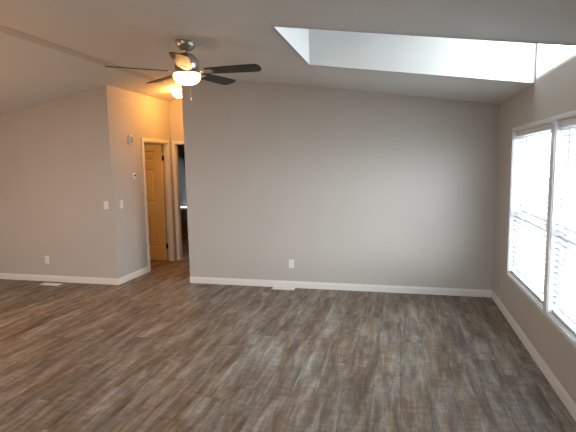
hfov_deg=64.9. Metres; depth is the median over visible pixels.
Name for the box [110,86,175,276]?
wall
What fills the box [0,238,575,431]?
floor
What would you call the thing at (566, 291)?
window blind
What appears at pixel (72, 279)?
baseboard
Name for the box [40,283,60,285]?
floor vent
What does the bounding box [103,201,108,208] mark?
light switch
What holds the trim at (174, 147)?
attached to the wall at (175, 106)
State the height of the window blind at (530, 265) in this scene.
1.434 m
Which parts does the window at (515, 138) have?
sill, frame, sash, sash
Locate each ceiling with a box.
[0,0,575,103]
[0,32,178,114]
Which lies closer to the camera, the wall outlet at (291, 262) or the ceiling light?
the wall outlet at (291, 262)
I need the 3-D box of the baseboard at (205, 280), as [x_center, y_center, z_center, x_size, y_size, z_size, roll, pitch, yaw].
[0.540,0.927,5.991,3.994,0.090,0.013,1,7,14]
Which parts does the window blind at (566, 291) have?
rail, ladder cord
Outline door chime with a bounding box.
[128,135,132,143]
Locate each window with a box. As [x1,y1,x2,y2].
[508,121,551,307]
[535,44,575,80]
[547,115,575,341]
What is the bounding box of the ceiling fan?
[105,39,260,100]
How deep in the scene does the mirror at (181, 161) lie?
10.40 m
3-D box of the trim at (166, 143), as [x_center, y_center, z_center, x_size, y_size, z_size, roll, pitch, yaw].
[-2.169,-0.209,7.506,0.099,2.102,0.874,1,7,14]
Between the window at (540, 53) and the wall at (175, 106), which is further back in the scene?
the wall at (175, 106)
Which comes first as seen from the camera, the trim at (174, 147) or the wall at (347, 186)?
the wall at (347, 186)
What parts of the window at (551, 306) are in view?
sill, frame, sash, sash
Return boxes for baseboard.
[0,273,118,284]
[118,266,148,284]
[190,276,491,296]
[492,290,575,420]
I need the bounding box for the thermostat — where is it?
[131,173,135,179]
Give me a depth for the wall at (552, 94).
3.90 m
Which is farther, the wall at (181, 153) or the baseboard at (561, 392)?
the wall at (181, 153)
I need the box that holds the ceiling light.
[172,86,181,97]
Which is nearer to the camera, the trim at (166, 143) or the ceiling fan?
the ceiling fan
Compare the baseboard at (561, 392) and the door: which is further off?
the door
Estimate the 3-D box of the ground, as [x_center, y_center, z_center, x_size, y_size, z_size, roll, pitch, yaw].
[1.236,1.768,5.091,80.000,0.100,90.000,1,7,14]
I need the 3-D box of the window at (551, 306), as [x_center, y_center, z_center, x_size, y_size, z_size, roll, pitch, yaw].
[1.904,0.091,2.796,0.140,1.460,1.220,1,7,14]
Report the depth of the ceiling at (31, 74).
5.49 m
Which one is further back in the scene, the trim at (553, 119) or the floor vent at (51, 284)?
the floor vent at (51, 284)
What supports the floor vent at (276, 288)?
in the floor
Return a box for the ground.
[525,182,575,281]
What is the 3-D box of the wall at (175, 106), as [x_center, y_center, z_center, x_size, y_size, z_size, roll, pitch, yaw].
[-3.746,-0.674,8.408,5.694,2.880,0.085,1,7,14]
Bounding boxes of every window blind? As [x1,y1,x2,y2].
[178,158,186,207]
[511,123,551,302]
[552,117,575,334]
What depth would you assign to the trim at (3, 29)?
4.75 m
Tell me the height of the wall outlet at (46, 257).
0.116 m
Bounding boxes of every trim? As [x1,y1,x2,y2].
[0,25,176,87]
[141,138,174,271]
[172,141,183,259]
[507,110,575,347]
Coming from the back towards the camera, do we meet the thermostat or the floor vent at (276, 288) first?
the thermostat
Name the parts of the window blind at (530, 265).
ladder cord, rail, ladder cord, ladder cord, lift cord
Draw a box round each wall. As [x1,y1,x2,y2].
[0,85,121,278]
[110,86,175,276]
[144,98,183,258]
[178,144,187,233]
[182,79,498,289]
[493,44,575,403]
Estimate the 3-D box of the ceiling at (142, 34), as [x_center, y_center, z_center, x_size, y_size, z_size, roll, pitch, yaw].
[-0.256,-1.486,3.484,4.412,0.873,12.340,1,7,14]
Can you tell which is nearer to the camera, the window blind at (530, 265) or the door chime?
the window blind at (530, 265)
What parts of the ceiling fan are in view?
blade, blade, blade, lamp shade, blade, blade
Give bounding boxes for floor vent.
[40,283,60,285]
[272,287,294,289]
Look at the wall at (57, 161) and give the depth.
6.49 m
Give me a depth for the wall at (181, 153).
10.44 m
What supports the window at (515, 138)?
in the wall at (552, 94)
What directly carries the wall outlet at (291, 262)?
attached to the wall at (347, 186)
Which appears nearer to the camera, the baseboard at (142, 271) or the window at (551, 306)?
the window at (551, 306)
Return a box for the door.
[144,145,167,260]
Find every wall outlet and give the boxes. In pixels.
[45,256,48,263]
[289,260,293,267]

